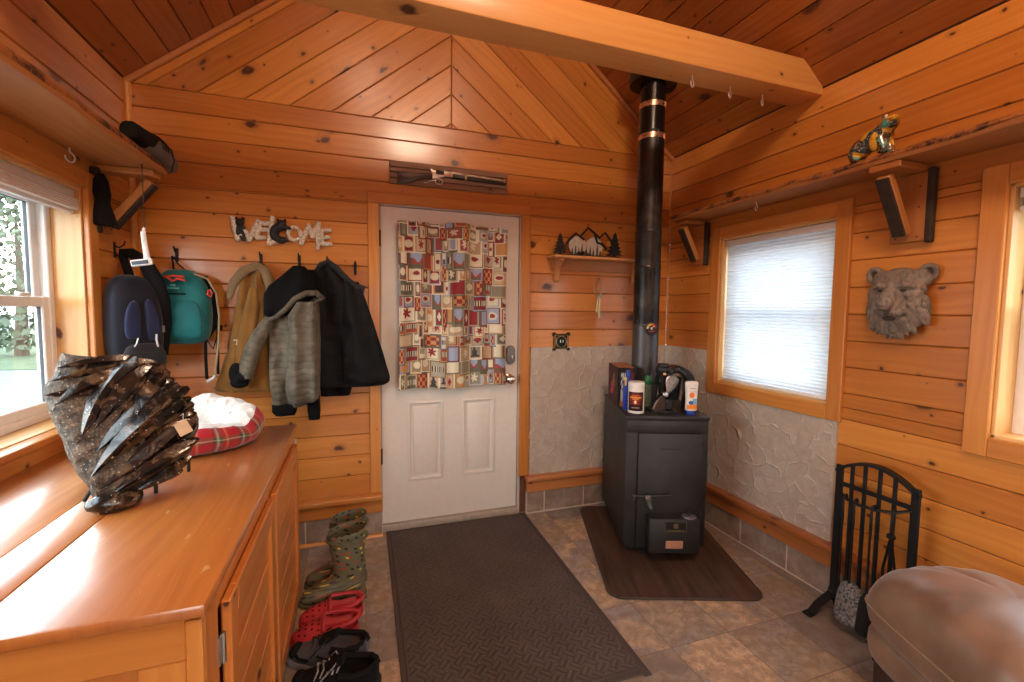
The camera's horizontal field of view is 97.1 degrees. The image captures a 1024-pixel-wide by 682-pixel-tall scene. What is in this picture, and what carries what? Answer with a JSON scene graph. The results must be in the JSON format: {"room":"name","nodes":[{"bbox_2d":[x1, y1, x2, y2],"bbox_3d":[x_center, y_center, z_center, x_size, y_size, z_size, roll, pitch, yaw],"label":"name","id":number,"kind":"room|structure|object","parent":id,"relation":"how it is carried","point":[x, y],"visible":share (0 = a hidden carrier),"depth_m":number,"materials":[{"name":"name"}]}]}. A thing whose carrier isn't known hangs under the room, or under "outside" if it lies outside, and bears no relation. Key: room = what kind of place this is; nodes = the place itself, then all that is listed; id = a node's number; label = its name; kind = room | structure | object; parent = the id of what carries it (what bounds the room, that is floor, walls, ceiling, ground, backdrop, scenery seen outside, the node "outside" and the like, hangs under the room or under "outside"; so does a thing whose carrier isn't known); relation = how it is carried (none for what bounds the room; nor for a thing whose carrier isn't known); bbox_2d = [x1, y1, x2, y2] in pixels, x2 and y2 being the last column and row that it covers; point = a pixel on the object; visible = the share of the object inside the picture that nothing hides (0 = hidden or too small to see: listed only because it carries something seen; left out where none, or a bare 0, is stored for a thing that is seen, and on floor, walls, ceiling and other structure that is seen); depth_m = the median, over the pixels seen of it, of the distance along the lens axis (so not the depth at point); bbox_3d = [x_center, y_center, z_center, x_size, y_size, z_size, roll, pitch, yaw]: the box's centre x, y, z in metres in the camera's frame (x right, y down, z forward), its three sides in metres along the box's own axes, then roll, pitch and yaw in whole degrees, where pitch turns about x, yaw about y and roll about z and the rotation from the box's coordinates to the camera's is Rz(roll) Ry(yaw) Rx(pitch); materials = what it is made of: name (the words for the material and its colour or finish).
{"room":"cabin entryway","nodes":[
{"label":"cabin entryway","id":0,"kind":"room"},
{"bbox_2d":[0,0,131,353],"bbox_3d":[-1.308,0.108,0.191,0.130,2.610,4.700,-1,4,-19],"label":"wall","id":1,"kind":"structure","parent":0,"point":[32,29],"depth_m":1.88,"materials":[{"name":"brown wood"}]},
{"bbox_2d":[0,127,104,481],"bbox_3d":[-1.593,-0.087,1.041,0.218,1.163,2.107,-1,4,-19],"label":"window","id":2,"kind":"structure","parent":1,"relation":"in","point":[61,255],"depth_m":1.89,"materials":[{"name":"brown wood"}]},
{"bbox_2d":[0,159,77,212],"bbox_3d":[-1.565,-0.530,1.030,0.046,0.100,1.903,-1,4,-19],"label":"blind","id":3,"kind":"object","parent":2,"relation":"attached to","point":[14,180],"visible":1,"depth_m":1.69,"materials":[{"name":"beige fabric"}]},
{"bbox_2d":[0,42,167,234],"bbox_3d":[-1.210,-0.555,0.485,0.260,0.356,3.580,-1,4,-19],"label":"wall shelf","id":4,"kind":"object","parent":1,"relation":"attached to","point":[29,96],"visible":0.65,"depth_m":1.63,"materials":[{"name":"brown wood"}]},
{"bbox_2d":[64,147,75,162],"bbox_3d":[-1.790,-0.756,1.829,0.006,0.067,0.045,1,4,2],"label":"hook","id":5,"kind":"object","parent":4,"relation":"attached to","point":[74,160],"visible":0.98,"depth_m":1.83,"materials":[{"name":"white metal"}]},
{"bbox_2d":[130,164,152,266],"bbox_3d":[-1.661,-0.561,2.018,0.084,0.458,0.027,-1,4,-19],"label":"squeegee","id":6,"kind":"object","parent":4,"relation":"hanging from","point":[147,260],"visible":1,"depth_m":2.03,"materials":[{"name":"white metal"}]},
{"bbox_2d":[119,121,177,173],"bbox_3d":[-1.671,-0.879,2.113,0.125,0.168,0.466,-1,4,-19],"label":"shoe","id":7,"kind":"object","parent":4,"relation":"on","point":[150,142],"visible":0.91,"depth_m":2.02,"materials":[{"name":"grey fabric"}]},
{"bbox_2d":[113,241,125,257],"bbox_3d":[-1.919,-0.449,2.215,0.050,0.083,0.016,-1,4,-19],"label":"coat hook","id":8,"kind":"object","parent":1,"relation":"attached to","point":[114,243],"visible":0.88,"depth_m":2.21,"materials":[{"name":"black metal"}]},
{"bbox_2d":[102,249,171,369],"bbox_3d":[-1.794,-0.100,2.149,0.224,0.696,0.232,0,4,-11],"label":"backpack","id":9,"kind":"object","parent":8,"relation":"hanging from","point":[136,310],"visible":0.8,"depth_m":2.13,"materials":[{"name":"blue fabric"}]},
{"bbox_2d":[131,0,670,511],"bbox_3d":[-0.415,-0.754,2.994,3.410,3.974,0.142,-1,4,-19],"label":"wall","id":10,"kind":"structure","parent":0,"point":[295,111],"depth_m":2.77,"materials":[{"name":"brown wood"}]},
{"bbox_2d":[124,81,139,275],"bbox_3d":[-2.003,-0.184,2.413,0.032,2.340,0.034,-1,4,-19],"label":"trim","id":11,"kind":"structure","parent":10,"relation":"attached to","point":[127,85],"depth_m":2.36,"materials":[{"name":"brown wood"}]},
{"bbox_2d":[173,246,178,261],"bbox_3d":[-1.817,-0.470,2.439,0.016,0.083,0.050,-1,4,-19],"label":"coat hook","id":12,"kind":"object","parent":10,"relation":"attached to","point":[176,251],"visible":0.84,"depth_m":2.46,"materials":[{"name":"black metal"}]},
{"bbox_2d":[161,256,222,382],"bbox_3d":[-1.731,-0.112,2.382,0.345,0.678,0.199,-1,4,-25],"label":"backpack","id":13,"kind":"object","parent":12,"relation":"hanging from","point":[195,312],"visible":0.57,"depth_m":2.34,"materials":[{"name":"teal fabric"}]},
{"bbox_2d":[259,252,262,262],"bbox_3d":[-1.433,-0.465,2.573,0.016,0.083,0.050,-1,4,-19],"label":"coat hook","id":14,"kind":"object","parent":10,"relation":"attached to","point":[260,255],"visible":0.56,"depth_m":2.59,"materials":[{"name":"black metal"}]},
{"bbox_2d":[215,262,274,392],"bbox_3d":[-1.448,-0.079,2.542,0.414,0.724,0.144,-1,4,-19],"label":"coat","id":15,"kind":"object","parent":14,"relation":"hanging from","point":[253,279],"visible":0.59,"depth_m":2.49,"materials":[{"name":"beige fabric"}]},
{"bbox_2d":[230,215,331,249],"bbox_3d":[-1.320,-0.628,2.604,0.529,0.178,0.049,-1,4,-19],"label":"welcome sign","id":16,"kind":"object","parent":10,"relation":"attached to","point":[240,232],"visible":1,"depth_m":2.58,"materials":[{"name":"white wood"}]},
{"bbox_2d":[298,253,300,265],"bbox_3d":[-1.244,-0.470,2.638,0.016,0.083,0.050,-1,4,-19],"label":"coat hook","id":17,"kind":"object","parent":10,"relation":"attached to","point":[299,256],"visible":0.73,"depth_m":2.65,"materials":[{"name":"black metal"}]},
{"bbox_2d":[228,266,324,419],"bbox_3d":[-1.280,0.021,2.473,0.490,0.870,0.235,-1,4,-19],"label":"coat","id":18,"kind":"object","parent":17,"relation":"hanging from","point":[291,321],"visible":1,"depth_m":2.46,"materials":[{"name":"grey fabric"}]},
{"bbox_2d":[263,266,324,320],"bbox_3d":[-1.206,-0.263,2.511,0.316,0.308,0.171,-1,4,-19],"label":"hood","id":19,"kind":"object","parent":18,"relation":"attached to","point":[294,290],"depth_m":2.46,"materials":[{"name":"black fabric"}]},
{"bbox_2d":[299,492,382,521],"bbox_3d":[-1.416,1.034,2.676,1.252,0.117,0.068,-1,4,-19],"label":"trim","id":20,"kind":"structure","parent":10,"relation":"attached to","point":[324,508],"depth_m":2.77,"materials":[{"name":"brown wood"}]},
{"bbox_2d":[299,511,382,544],"bbox_3d":[-1.417,1.169,2.701,1.240,0.155,0.038,-1,4,-19],"label":"baseboard","id":21,"kind":"structure","parent":10,"relation":"attached to","point":[315,531],"depth_m":2.77,"materials":[{"name":"tile"}]},
{"bbox_2d":[300,533,382,548],"bbox_3d":[-1.407,1.244,2.677,1.240,0.028,0.028,-1,4,-19],"label":"trim","id":22,"kind":"structure","parent":10,"relation":"attached to","point":[379,534],"depth_m":2.75,"materials":[{"name":"brown wood"}]},
{"bbox_2d":[354,261,356,274],"bbox_3d":[-0.951,-0.444,2.741,0.016,0.083,0.050,-1,4,-19],"label":"coat hook","id":23,"kind":"object","parent":10,"relation":"attached to","point":[355,263],"visible":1,"depth_m":2.76,"materials":[{"name":"black metal"}]},
{"bbox_2d":[122,0,674,161],"bbox_3d":[-0.377,-2.039,2.841,3.431,1.390,0.032,-1,4,-19],"label":"trim","id":24,"kind":"structure","parent":10,"relation":"attached to","point":[235,20],"depth_m":2.44,"materials":[{"name":"brown wood"}]},
{"bbox_2d":[389,160,507,194],"bbox_3d":[-0.390,-1.044,2.896,0.765,0.142,0.046,-1,4,-19],"label":"plaque","id":25,"kind":"object","parent":10,"relation":"attached to","point":[401,173],"visible":1,"depth_m":2.89,"materials":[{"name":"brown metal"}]},
{"bbox_2d":[367,191,530,531],"bbox_3d":[-0.402,0.156,3.036,1.066,2.154,0.194,-1,4,-19],"label":"door","id":26,"kind":"structure","parent":10,"relation":"in","point":[438,456],"depth_m":3.02,"materials":[{"name":"white wood"}]},
{"bbox_2d":[395,220,507,390],"bbox_3d":[-0.375,-0.224,2.932,0.736,1.072,0.066,-1,4,-19],"label":"curtain","id":27,"kind":"object","parent":26,"relation":"hanging from","point":[452,276],"visible":1,"depth_m":2.92,"materials":[{"name":"fabric"}]},
{"bbox_2d":[552,332,569,350],"bbox_3d":[0.353,0.005,3.240,0.148,0.136,0.023,-1,4,-19],"label":"wall plate","id":28,"kind":"object","parent":10,"relation":"attached to","point":[561,341],"visible":1,"depth_m":3.23,"materials":[{"name":"brown metal"}]},
{"bbox_2d":[557,337,565,345],"bbox_3d":[0.355,0.005,3.235,0.068,0.068,0.009,-1,4,-19],"label":"socket","id":29,"kind":"object","parent":28,"relation":"attached to","point":[561,341],"depth_m":3.23,"materials":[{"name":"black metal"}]},
{"bbox_2d":[524,466,602,492],"bbox_3d":[0.632,1.009,3.384,1.137,0.117,0.068,-1,4,-19],"label":"trim","id":30,"kind":"structure","parent":10,"relation":"attached to","point":[594,475],"depth_m":3.28,"materials":[{"name":"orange wood"}]},
{"bbox_2d":[525,483,604,513],"bbox_3d":[0.632,1.144,3.409,1.125,0.155,0.038,-1,4,-19],"label":"baseboard","id":31,"kind":"structure","parent":10,"relation":"attached to","point":[547,500],"depth_m":3.30,"materials":[{"name":"tile"}]},
{"bbox_2d":[546,254,634,284],"bbox_3d":[0.633,-0.505,3.233,0.780,0.174,0.150,-1,4,-19],"label":"shelf","id":32,"kind":"object","parent":10,"relation":"attached to","point":[559,262],"visible":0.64,"depth_m":3.23,"materials":[{"name":"brown wood"}]},
{"bbox_2d":[553,227,622,257],"bbox_3d":[0.540,-0.696,3.179,0.562,0.212,0.020,-1,4,-19],"label":"ornament","id":33,"kind":"object","parent":32,"relation":"on","point":[578,246],"visible":0.98,"depth_m":3.18,"materials":[{"name":"black metal"}]},
{"bbox_2d":[665,161,672,343],"bbox_3d":[1.212,-0.682,3.497,0.011,1.420,0.012,-1,4,-19],"label":"trim","id":34,"kind":"structure","parent":10,"relation":"attached to","point":[672,161],"depth_m":3.49,"materials":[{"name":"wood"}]},
{"bbox_3d":[-1.099,-0.462,2.689,0.016,0.083,0.050,-1,4,-19],"label":"coat hook","id":35,"kind":"object","parent":10,"relation":"attached to","visible":0},
{"bbox_2d":[313,259,389,396],"bbox_3d":[-0.961,-0.072,2.708,0.437,0.814,0.148,-1,4,-19],"label":"coat","id":36,"kind":"object","parent":35,"relation":"hanging from","point":[352,355],"visible":0.85,"depth_m":2.67,"materials":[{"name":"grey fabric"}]},
{"bbox_3d":[0.628,-0.450,3.295,0.010,0.011,0.037,-1,4,-19],"label":"nail","id":37,"kind":"object","parent":10,"relation":"attached to","visible":0},
{"bbox_2d":[593,280,602,317],"bbox_3d":[0.630,-0.308,3.294,0.083,0.278,0.016,-1,4,-19],"label":"ring","id":38,"kind":"object","parent":37,"relation":"hanging from","point":[598,297],"visible":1,"depth_m":3.29,"materials":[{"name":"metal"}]},
{"bbox_2d":[44,0,1007,157],"bbox_3d":[0.370,-1.901,0.683,3.872,1.608,5.000,-1,4,-19],"label":"ceiling","id":39,"kind":"structure","parent":0,"point":[838,39],"depth_m":2.22,"materials":[{"name":"brown wood"}]},
{"bbox_2d":[292,0,822,106],"bbox_3d":[-0.027,-1.337,1.853,3.410,0.156,0.160,-1,4,-19],"label":"ceiling beam","id":40,"kind":"structure","parent":39,"relation":"attached to","point":[576,30],"depth_m":1.96,"materials":[{"name":"brown wood"}]},
{"bbox_2d":[282,503,873,681],"bbox_3d":[0.350,1.430,0.859,3.610,0.080,4.900,-1,4,-19],"label":"floor","id":41,"kind":"structure","parent":0,"point":[770,638],"depth_m":2.08,"materials":[{"name":"tile"}]},
{"bbox_2d":[0,424,300,681],"bbox_3d":[-1.200,0.894,1.440,0.816,0.876,1.444,-1,4,-19],"label":"base cabinet","id":42,"kind":"object","parent":41,"relation":"on","point":[197,579],"visible":0.87,"depth_m":1.06,"materials":[{"name":"brown wood"}]},
{"bbox_2d":[43,352,199,514],"bbox_3d":[-1.125,0.248,1.328,0.346,0.437,0.240,-3,5,-44],"label":"sculpture","id":43,"kind":"object","parent":42,"relation":"on","point":[114,417],"visible":0.99,"depth_m":1.28,"materials":[{"name":"brown metal"}]},
{"bbox_2d":[173,413,192,436],"bbox_3d":[-0.989,0.251,1.349,0.051,0.066,0.038,2,4,18],"label":"price tag","id":44,"kind":"object","parent":43,"relation":"attached to","point":[182,427],"visible":1,"depth_m":1.35,"materials":[{"name":"beige paper"}]},
{"bbox_2d":[82,462,190,501],"bbox_3d":[-1.168,0.317,1.416,0.186,0.280,0.224,0,4,-12],"label":"display stand","id":45,"kind":"object","parent":42,"relation":"on","point":[88,493],"visible":0.2,"depth_m":1.36,"materials":[{"name":"black metal"}]},
{"bbox_2d":[187,393,264,455],"bbox_3d":[-1.313,0.334,1.852,0.526,0.183,0.476,-1,4,-19],"label":"pet bed","id":46,"kind":"object","parent":42,"relation":"on","point":[225,423],"visible":0.55,"depth_m":1.87,"materials":[{"name":"fabric"}]},
{"bbox_2d":[290,607,360,646],"bbox_3d":[-0.818,1.259,1.991,0.289,0.082,0.145,-1,4,-20],"label":"clog","id":47,"kind":"object","parent":41,"relation":"on","point":[304,633],"visible":0.76,"depth_m":1.98,"materials":[{"name":"red plastic"}]},
{"bbox_2d":[287,626,371,670],"bbox_3d":[-0.746,1.248,1.848,0.335,0.127,0.137,1,4,-2],"label":"sneaker","id":48,"kind":"object","parent":41,"relation":"on","point":[306,655],"visible":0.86,"depth_m":1.82,"materials":[{"name":"grey fabric"}]},
{"bbox_2d":[298,590,364,626],"bbox_3d":[-0.840,1.251,2.115,0.289,0.082,0.145,-1,4,-22],"label":"clog","id":49,"kind":"object","parent":41,"relation":"on","point":[317,610],"visible":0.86,"depth_m":2.10,"materials":[{"name":"red plastic"}]},
{"bbox_2d":[299,520,368,609],"bbox_3d":[-0.879,1.102,2.237,0.326,0.361,0.170,-1,4,-21],"label":"rubber boot","id":50,"kind":"object","parent":41,"relation":"on","point":[346,541],"visible":0.97,"depth_m":2.21,"materials":[{"name":"green rubber"}]},
{"bbox_2d":[291,650,381,681],"bbox_3d":[-0.669,1.257,1.717,0.335,0.127,0.137,0,4,-6],"label":"sneaker","id":51,"kind":"object","parent":41,"relation":"on","point":[345,666],"visible":1,"depth_m":1.70,"materials":[{"name":"black fabric"}]},
{"bbox_2d":[304,508,368,589],"bbox_3d":[-0.921,1.092,2.381,0.326,0.361,0.170,-1,4,-20],"label":"rubber boot","id":52,"kind":"object","parent":41,"relation":"on","point":[318,575],"visible":0.44,"depth_m":2.37,"materials":[{"name":"green rubber"}]},
{"bbox_2d":[386,512,651,681],"bbox_3d":[-0.130,1.278,2.364,0.951,0.010,1.510,-1,4,-18],"label":"door mat","id":53,"kind":"object","parent":41,"relation":"on","point":[490,599],"visible":1,"depth_m":2.15,"materials":[{"name":"rubber"}]},
{"bbox_2d":[580,506,761,600],"bbox_3d":[0.888,1.259,2.796,0.796,0.013,1.071,1,4,0],"label":"mat","id":54,"kind":"object","parent":41,"relation":"on","point":[711,574],"visible":0.7,"depth_m":2.50,"materials":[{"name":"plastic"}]},
{"bbox_2d":[602,394,709,553],"bbox_3d":[0.901,0.829,2.926,0.480,0.832,0.800,1,4,1],"label":"wood stove","id":55,"kind":"object","parent":54,"relation":"on","point":[655,464],"visible":0.96,"depth_m":2.61,"materials":[{"name":"metal"}]},
{"bbox_2d":[608,362,636,405],"bbox_3d":[0.728,0.281,3.005,0.115,0.245,0.300,1,4,1],"label":"cardboard box","id":56,"kind":"object","parent":55,"relation":"on","point":[617,371],"visible":0.66,"depth_m":2.89,"materials":[{"name":"brown cardboard"}]},
{"bbox_2d":[622,370,631,409],"bbox_3d":[0.709,0.299,2.770,0.056,0.241,0.043,1,4,1],"label":"bottle","id":57,"kind":"object","parent":55,"relation":"on","point":[628,374],"visible":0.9,"depth_m":2.76,"materials":[{"name":"blue plastic"}]},
{"bbox_2d":[628,380,644,413],"bbox_3d":[0.739,0.333,2.690,0.095,0.184,0.095,1,4,1],"label":"canister","id":58,"kind":"object","parent":55,"relation":"on","point":[636,389],"visible":1,"depth_m":2.65,"materials":[{"name":"beige plastic"}]},
{"bbox_2d":[643,375,657,405],"bbox_3d":[0.880,0.314,2.888,0.098,0.198,0.058,2,4,16],"label":"bottle","id":59,"kind":"object","parent":55,"relation":"on","point":[647,379],"visible":0.75,"depth_m":2.87,"materials":[{"name":"green plastic"}]},
{"bbox_2d":[629,72,676,403],"bbox_3d":[0.894,-0.727,2.958,0.296,2.267,0.296,-1,4,-19],"label":"pipe","id":60,"kind":"object","parent":55,"relation":"on","point":[652,91],"visible":0.91,"depth_m":2.89,"materials":[{"name":"black metal"}]},
{"bbox_2d":[645,322,657,335],"bbox_3d":[0.900,-0.078,2.913,0.088,0.088,0.012,0,4,-8],"label":"thermometer","id":61,"kind":"object","parent":60,"relation":"attached to","point":[651,328],"visible":1,"depth_m":2.91,"materials":[{"name":"black metal"}]},
{"bbox_2d":[646,363,694,412],"bbox_3d":[0.970,0.282,2.743,0.286,0.293,0.182,1,4,1],"label":"fan","id":62,"kind":"object","parent":55,"relation":"on","point":[669,387],"visible":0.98,"depth_m":2.73,"materials":[{"name":"black metal"}]},
{"bbox_2d":[665,521,686,531],"bbox_3d":[0.921,1.045,2.541,0.120,0.060,0.003,1,4,1],"label":"print","id":63,"kind":"object","parent":55,"relation":"attached to","point":[670,526],"depth_m":2.54},
{"bbox_2d":[685,381,697,414],"bbox_3d":[1.049,0.333,2.648,0.077,0.196,0.042,1,4,1],"label":"bottle","id":64,"kind":"object","parent":55,"relation":"on","point":[691,387],"visible":1,"depth_m":2.63,"materials":[{"name":"beige plastic"}]},
{"bbox_2d":[802,462,922,660],"bbox_3d":[1.561,0.938,2.024,0.214,0.767,0.353,-1,4,-19],"label":"stand","id":65,"kind":"object","parent":41,"relation":"on","point":[914,508],"visible":0.68,"depth_m":2.07,"materials":[{"name":"black metal"}]},
{"bbox_2d":[832,493,847,593],"bbox_3d":[1.522,0.967,2.101,0.035,0.538,0.037,-1,4,-19],"label":"poker","id":66,"kind":"object","parent":65,"relation":"hanging from","point":[846,494],"visible":0.96,"depth_m":2.08,"materials":[{"name":"black metal"}]},
{"bbox_2d":[832,498,861,627],"bbox_3d":[1.519,0.987,2.034,0.070,0.568,0.114,-1,4,-19],"label":"shovel","id":67,"kind":"object","parent":65,"relation":"hanging from","point":[848,595],"visible":0.92,"depth_m":2.03,"materials":[{"name":"black metal"}]},
{"bbox_2d":[854,505,876,637],"bbox_3d":[1.549,0.997,1.967,0.072,0.578,0.058,-1,4,-19],"label":"brush","id":68,"kind":"object","parent":65,"relation":"hanging from","point":[862,622],"visible":0.81,"depth_m":1.96,"materials":[{"name":"black metal"}]},
{"bbox_2d":[881,509,896,576],"bbox_3d":[1.604,0.986,1.925,0.044,0.550,0.041,2,4,22],"label":"tongs","id":69,"kind":"object","parent":65,"relation":"hanging from","point":[889,552],"visible":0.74,"depth_m":1.91,"materials":[{"name":"black metal"}]},
{"bbox_2d":[864,566,1023,681],"bbox_3d":[1.502,1.068,1.362,0.497,0.597,0.672,1,4,2],"label":"ottoman","id":70,"kind":"object","parent":41,"relation":"on","point":[936,623],"visible":1,"depth_m":1.39,"materials":[{"name":"brown leather"}]},
{"bbox_2d":[665,0,1023,585],"bbox_3d":[2.032,0.067,1.345,0.142,2.610,4.700,-1,4,-19],"label":"wall","id":71,"kind":"structure","parent":0,"point":[904,400],"depth_m":2.08,"materials":[{"name":"brown wood"}]},
{"bbox_2d":[706,198,854,421],"bbox_3d":[1.578,-0.174,2.685,0.186,1.105,0.917,-1,4,-19],"label":"window","id":72,"kind":"structure","parent":71,"relation":"in","point":[842,211],"depth_m":2.47,"materials":[{"name":"brown wood"}]},
{"bbox_2d":[721,221,835,399],"bbox_3d":[1.544,-0.175,2.673,0.032,0.923,0.733,-1,4,-19],"label":"blind","id":73,"kind":"object","parent":72,"relation":"attached to","point":[779,284],"visible":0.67,"depth_m":2.62,"materials":[{"name":"white fabric"}]},
{"bbox_2d":[705,500,868,593],"bbox_3d":[1.935,1.291,1.430,0.038,0.155,4.560,-1,4,-19],"label":"baseboard","id":74,"kind":"structure","parent":71,"relation":"attached to","point":[801,566],"depth_m":2.62,"materials":[{"name":"tile"}]},
{"bbox_2d":[706,482,886,589],"bbox_3d":[1.924,1.156,1.411,0.068,0.117,4.572,-1,4,-19],"label":"trim","id":75,"kind":"structure","parent":71,"relation":"attached to","point":[805,542],"depth_m":2.52,"materials":[{"name":"red wood"}]},
{"bbox_2d":[669,110,1023,265],"bbox_3d":[1.772,-0.575,1.528,0.236,0.370,3.600,-1,4,-19],"label":"wall shelf","id":76,"kind":"object","parent":71,"relation":"attached to","point":[906,183],"visible":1,"depth_m":1.93,"materials":[{"name":"brown wood"}]},
{"bbox_2d":[847,114,899,162],"bbox_3d":[1.563,-0.869,1.948,0.094,0.157,0.206,-1,4,-19],"label":"bear figurine","id":77,"kind":"object","parent":76,"relation":"on","point":[880,139],"visible":0.95,"depth_m":1.90,"materials":[{"name":"ceramic"}]},
{"bbox_2d":[866,263,939,339],"bbox_3d":[1.678,-0.170,1.991,0.154,0.330,0.282,0,4,-15],"label":"wall sculpture","id":78,"kind":"object","parent":71,"relation":"attached to","point":[898,304],"visible":1,"depth_m":1.95,"materials":[{"name":"stone"}]},
{"bbox_2d":[961,159,1023,465],"bbox_3d":[2.049,-0.078,1.326,0.186,1.105,1.004,-1,4,-19],"label":"window","id":79,"kind":"structure","parent":71,"relation":"in","point":[994,395],"depth_m":1.72,"materials":[{"name":"brown wood"}]},
{"bbox_2d":[1020,187,1023,210],"bbox_3d":[2.020,-0.496,1.286,0.032,0.086,0.820,-1,4,-19],"label":"blind","id":80,"kind":"object","parent":79,"relation":"attached to","point":[1022,188],"visible":1,"depth_m":1.66,"materials":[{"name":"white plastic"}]},
{"label":"outside","id":81,"kind":"structure","parent":0,"visible":0},
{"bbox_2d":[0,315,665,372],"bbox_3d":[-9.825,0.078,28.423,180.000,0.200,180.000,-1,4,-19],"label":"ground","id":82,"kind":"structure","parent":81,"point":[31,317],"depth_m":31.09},
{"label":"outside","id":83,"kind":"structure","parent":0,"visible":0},
{"bbox_2d":[0,332,37,370],"bbox_3d":[-29.051,0.137,22.824,70.000,0.030,26.000,-1,4,-19],"label":"lawn","id":84,"kind":"structure","parent":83,"point":[8,361],"depth_m":16.14,"materials":[{"name":"green plant"}]},
{"bbox_2d":[0,254,8,312],"bbox_3d":[-23.843,-2.953,18.043,4.981,6.985,5.014,-1,4,-19],"label":"tree","id":85,"kind":"object","parent":84,"relation":"on","point":[4,275],"visible":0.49,"depth_m":20.09,"materials":[{"name":"green plant"}]},
{"bbox_2d":[0,195,35,355],"bbox_3d":[-19.201,-2.660,17.579,4.676,6.566,4.564,-1,4,-19],"label":"tree","id":86,"kind":"object","parent":84,"relation":"on","point":[20,341],"visible":0.35,"depth_m":17.26,"materials":[{"name":"green plant"}]},
{"bbox_2d":[20,283,33,313],"bbox_3d":[-14.734,-2.112,16.491,4.019,5.718,4.083,-1,4,-19],"label":"tree","id":87,"kind":"object","parent":84,"relation":"on","point":[22,285],"visible":0.02,"depth_m":14.99,"materials":[{"name":"green plant"}]},
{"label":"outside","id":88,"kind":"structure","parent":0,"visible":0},
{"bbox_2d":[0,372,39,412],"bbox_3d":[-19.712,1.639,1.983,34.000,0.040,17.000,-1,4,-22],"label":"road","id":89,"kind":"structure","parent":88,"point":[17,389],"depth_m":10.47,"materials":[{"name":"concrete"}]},
{"bbox_3d":[-1.878,-0.742,2.054,0.028,0.054,0.014,-1,4,-19],"label":"hook","id":90,"kind":"object","parent":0,"visible":0},
{"bbox_2d":[93,173,117,226],"bbox_3d":[-1.831,-0.632,2.019,0.048,0.230,0.101,3,5,36],"label":"cap","id":91,"kind":"object","parent":90,"relation":"hanging from","point":[103,214],"visible":0.95,"depth_m":2.01,"materials":[{"name":"fabric"}]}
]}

